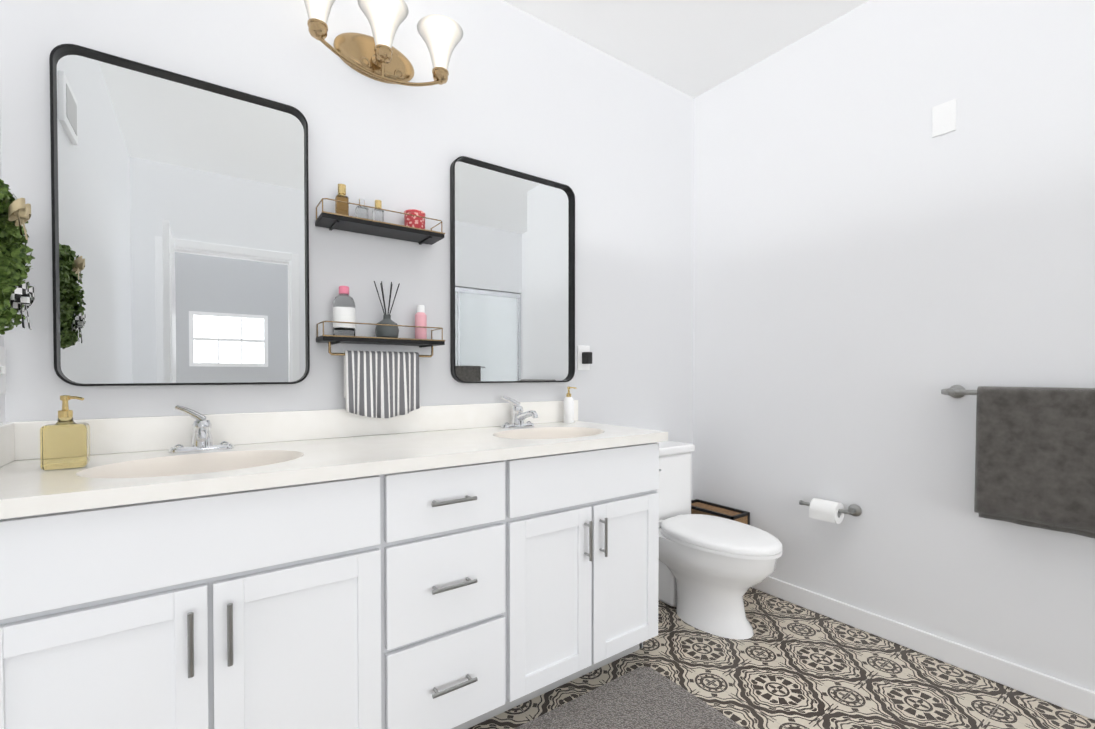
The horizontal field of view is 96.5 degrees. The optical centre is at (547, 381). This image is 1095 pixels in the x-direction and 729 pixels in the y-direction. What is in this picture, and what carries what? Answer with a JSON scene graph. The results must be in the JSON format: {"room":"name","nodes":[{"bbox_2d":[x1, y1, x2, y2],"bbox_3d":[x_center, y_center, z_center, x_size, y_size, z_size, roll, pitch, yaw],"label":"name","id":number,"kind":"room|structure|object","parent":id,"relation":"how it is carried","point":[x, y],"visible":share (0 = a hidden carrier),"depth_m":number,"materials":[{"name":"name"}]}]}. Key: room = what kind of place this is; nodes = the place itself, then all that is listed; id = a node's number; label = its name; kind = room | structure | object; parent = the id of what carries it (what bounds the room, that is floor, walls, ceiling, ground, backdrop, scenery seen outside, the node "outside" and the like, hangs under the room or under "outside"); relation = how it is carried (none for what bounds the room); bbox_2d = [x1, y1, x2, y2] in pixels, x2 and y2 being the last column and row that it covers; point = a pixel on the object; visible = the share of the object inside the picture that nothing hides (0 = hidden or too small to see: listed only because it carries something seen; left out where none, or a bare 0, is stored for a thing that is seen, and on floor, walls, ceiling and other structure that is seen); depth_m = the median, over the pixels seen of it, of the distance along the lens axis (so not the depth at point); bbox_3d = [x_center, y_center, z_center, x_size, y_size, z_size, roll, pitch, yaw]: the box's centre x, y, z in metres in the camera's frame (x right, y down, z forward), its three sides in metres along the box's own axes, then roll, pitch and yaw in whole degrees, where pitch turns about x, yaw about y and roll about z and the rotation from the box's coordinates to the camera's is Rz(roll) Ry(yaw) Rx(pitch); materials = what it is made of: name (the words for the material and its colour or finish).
{"room":"bathroom","nodes":[
{"label":"bathroom","id":0,"kind":"room"},
{"bbox_2d":[0,0,15,423],"bbox_3d":[-0.634,-0.247,0.088,0.100,2.740,3.020,-1,1,-35],"label":"wall","id":1,"kind":"structure","parent":0,"point":[7,409],"depth_m":1.26,"materials":[{"name":"white paint"}]},
{"bbox_2d":[0,346,5,393],"bbox_3d":[-1.373,-0.028,1.229,0.014,0.120,0.075,-1,1,-35],"label":"light switch","id":2,"kind":"object","parent":1,"relation":"attached to","point":[2,372],"visible":1,"depth_m":1.24,"materials":[{"name":"white plastic"}]},
{"bbox_2d":[0,179,34,334],"bbox_3d":[-1.169,-0.290,1.026,0.107,0.400,0.341,-1,1,-35],"label":"wreath","id":3,"kind":"object","parent":1,"relation":"hanging from","point":[15,216],"visible":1,"depth_m":1.08,"materials":[{"name":"green plant"}]},
{"bbox_2d":[8,0,695,499],"bbox_3d":[-0.262,-0.276,2.144,2.880,2.740,0.100,-1,1,-35],"label":"wall","id":4,"kind":"structure","parent":0,"point":[521,93],"depth_m":1.92,"materials":[{"name":"white paint"}]},
{"bbox_2d":[49,44,309,385],"bbox_3d":[-1.069,-0.448,1.485,0.620,0.920,0.033,-1,1,-35],"label":"mirror","id":5,"kind":"object","parent":4,"relation":"attached to","point":[180,227],"visible":0.98,"depth_m":1.46,"materials":[{"name":"black metal"}]},
{"bbox_2d":[315,198,444,244],"bbox_3d":[-0.595,-0.567,1.762,0.427,0.071,0.126,-1,1,-35],"label":"shelf","id":6,"kind":"object","parent":4,"relation":"attached to","point":[336,221],"visible":1,"depth_m":1.73,"materials":[{"name":"black metal"}]},
{"bbox_2d":[335,184,348,215],"bbox_3d":[-0.709,-0.615,1.684,0.040,0.121,0.030,-1,1,-35],"label":"perfume","id":7,"kind":"object","parent":6,"relation":"on","point":[342,208],"visible":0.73,"depth_m":1.67,"materials":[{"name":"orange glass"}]},
{"bbox_2d":[355,199,367,218],"bbox_3d":[-0.655,-0.598,1.722,0.040,0.084,0.028,-1,1,-35],"label":"perfume","id":8,"kind":"object","parent":6,"relation":"on","point":[361,211],"visible":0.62,"depth_m":1.71,"materials":[{"name":"clear glass"}]},
{"bbox_2d":[372,200,383,221],"bbox_3d":[-0.608,-0.602,1.755,0.036,0.092,0.028,-1,1,-35],"label":"perfume","id":9,"kind":"object","parent":6,"relation":"on","point":[377,214],"visible":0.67,"depth_m":1.74,"materials":[{"name":"clear glass"}]},
{"bbox_2d":[404,209,424,228],"bbox_3d":[-0.498,-0.596,1.833,0.078,0.078,0.078,-1,1,-35],"label":"candle","id":10,"kind":"object","parent":6,"relation":"on","point":[413,221],"visible":0.79,"depth_m":1.80,"materials":[{"name":"red wax"}]},
{"bbox_2d":[316,321,444,356],"bbox_3d":[-0.595,-0.145,1.768,0.427,0.112,0.126,-1,1,-35],"label":"shelf","id":11,"kind":"object","parent":4,"relation":"attached to","point":[330,340],"visible":1,"depth_m":1.71,"materials":[{"name":"black metal"}]},
{"bbox_2d":[333,286,354,335],"bbox_3d":[-0.705,-0.240,1.692,0.073,0.175,0.072,-1,1,-35],"label":"bottle","id":12,"kind":"object","parent":11,"relation":"on","point":[343,306],"visible":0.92,"depth_m":1.66,"materials":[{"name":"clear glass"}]},
{"bbox_2d":[344,350,419,417],"bbox_3d":[-0.591,0.013,1.756,0.265,0.239,0.070,-1,1,-35],"label":"striped towel","id":13,"kind":"object","parent":11,"relation":"hanging from","point":[380,384],"visible":1,"depth_m":1.74,"materials":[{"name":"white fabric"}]},
{"bbox_2d":[374,281,399,337],"bbox_3d":[-0.584,-0.257,1.777,0.096,0.206,0.084,-1,1,-35],"label":"reed diffuser","id":14,"kind":"object","parent":11,"relation":"on","point":[387,331],"visible":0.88,"depth_m":1.76,"materials":[{"name":"grey glass"}]},
{"bbox_2d":[415,305,426,338],"bbox_3d":[-0.480,-0.221,1.851,0.044,0.132,0.043,-1,1,-35],"label":"bottle","id":15,"kind":"object","parent":11,"relation":"on","point":[420,319],"visible":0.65,"depth_m":1.83,"materials":[{"name":"pink plastic"}]},
{"bbox_2d":[304,0,462,86],"bbox_3d":[-0.582,-1.195,1.727,0.598,0.250,0.185,-1,1,-35],"label":"sconce","id":16,"kind":"object","parent":4,"relation":"attached to","point":[377,56],"visible":1,"depth_m":1.74,"materials":[{"name":"white glass"}]},
{"bbox_2d":[450,156,574,382],"bbox_3d":[-0.132,-0.454,2.150,0.622,0.920,0.033,-1,1,-35],"label":"mirror","id":17,"kind":"object","parent":4,"relation":"attached to","point":[512,276],"visible":0.98,"depth_m":2.13,"materials":[{"name":"black metal"}]},
{"bbox_2d":[577,345,591,369],"bbox_3d":[0.190,-0.114,2.374,0.075,0.120,0.050,-1,1,-35],"label":"electrical outlet","id":18,"kind":"object","parent":4,"relation":"attached to","point":[584,357],"visible":1,"depth_m":2.37,"materials":[{"name":"white plastic"}]},
{"bbox_2d":[503,0,868,97],"bbox_3d":[1.348,-1.656,-0.658,4.800,0.100,6.500,-1,1,-35],"label":"ceiling","id":19,"kind":"structure","parent":0,"point":[694,48],"depth_m":2.28,"materials":[{"name":"white paint"}]},
{"bbox_2d":[468,587,1094,728],"bbox_3d":[0.363,1.164,0.767,4.800,0.100,3.100,-1,1,-35],"label":"floor","id":20,"kind":"structure","parent":0,"point":[787,665],"depth_m":1.79,"materials":[{"name":"tile"}]},
{"bbox_2d":[0,396,667,728],"bbox_3d":[-0.466,0.585,1.589,1.897,1.035,0.583,-1,1,-35],"label":"bathroom vanity","id":21,"kind":"object","parent":20,"relation":"on","point":[463,566],"visible":1,"depth_m":1.27,"materials":[{"name":"white wood"}]},
{"bbox_2d":[40,395,89,469],"bbox_3d":[-1.155,0.120,1.171,0.080,0.174,0.060,-1,1,-35],"label":"soap dispenser","id":22,"kind":"object","parent":21,"relation":"on","point":[65,441],"visible":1,"depth_m":1.15,"materials":[{"name":"gold glass"}]},
{"bbox_2d":[564,386,575,422],"bbox_3d":[0.101,0.108,2.253,0.056,0.168,0.047,-1,1,-35],"label":"soap dispenser","id":23,"kind":"object","parent":21,"relation":"on","point":[568,409],"visible":1,"depth_m":2.23,"materials":[{"name":"white plastic"}]},
{"bbox_2d":[515,666,744,728],"bbox_3d":[0.191,1.096,1.427,0.825,0.016,0.515,-1,1,-35],"label":"rug","id":24,"kind":"object","parent":20,"relation":"on","point":[643,697],"visible":0.98,"depth_m":1.61,"materials":[{"name":"grey fabric"}]},
{"bbox_2d":[657,441,781,639],"bbox_3d":[0.710,0.714,2.300,0.430,0.757,0.781,-1,1,-35],"label":"toilet","id":25,"kind":"object","parent":20,"relation":"on","point":[713,570],"visible":0.85,"depth_m":2.15,"materials":[{"name":"white ceramic"}]},
{"bbox_2d":[691,499,749,524],"bbox_3d":[0.904,0.887,2.660,0.150,0.400,0.335,-1,1,-35],"label":"crate","id":26,"kind":"object","parent":20,"relation":"on","point":[698,506],"visible":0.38,"depth_m":2.62,"materials":[{"name":"wood"}]},
{"bbox_2d":[692,0,1094,691],"bbox_3d":[1.430,-0.276,2.162,0.100,2.740,1.810,-1,1,-35],"label":"wall","id":27,"kind":"structure","parent":0,"point":[820,264],"depth_m":2.02,"materials":[{"name":"white paint"}]},
{"bbox_2d":[799,498,861,523],"bbox_3d":[1.269,0.586,2.216,0.114,0.092,0.239,-1,1,-35],"label":"toilet paper holder","id":28,"kind":"object","parent":27,"relation":"attached to","point":[827,511],"visible":1,"depth_m":2.17,"materials":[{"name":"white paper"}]},
{"bbox_2d":[752,576,1094,719],"bbox_3d":[1.385,1.050,2.146,0.022,0.090,1.834,-1,1,-35],"label":"baseboard","id":29,"kind":"structure","parent":27,"relation":"attached to","point":[1060,693],"depth_m":1.89,"materials":[{"name":"white paint"}]},
{"bbox_2d":[932,99,956,137],"bbox_3d":[1.543,-1.022,1.900,0.007,0.120,0.075,-1,1,-35],"label":"electrical outlet plate","id":30,"kind":"object","parent":27,"relation":"attached to","point":[943,118],"visible":1,"depth_m":1.90,"materials":[{"name":"white plastic"}]},
{"bbox_2d":[941,385,976,397],"bbox_3d":[1.716,0.044,1.603,0.086,0.052,0.668,-1,1,-35],"label":"towel rail","id":31,"kind":"object","parent":27,"relation":"attached to","point":[956,391],"visible":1,"depth_m":1.83,"materials":[{"name":"silver metal"}]},
{"bbox_2d":[974,386,1094,537],"bbox_3d":[1.703,0.260,1.576,0.073,0.479,0.487,-1,1,-35],"label":"towel","id":32,"kind":"object","parent":31,"relation":"hanging from","point":[1035,458],"visible":0.98,"depth_m":1.63,"materials":[{"name":"grey fabric"}]}
]}

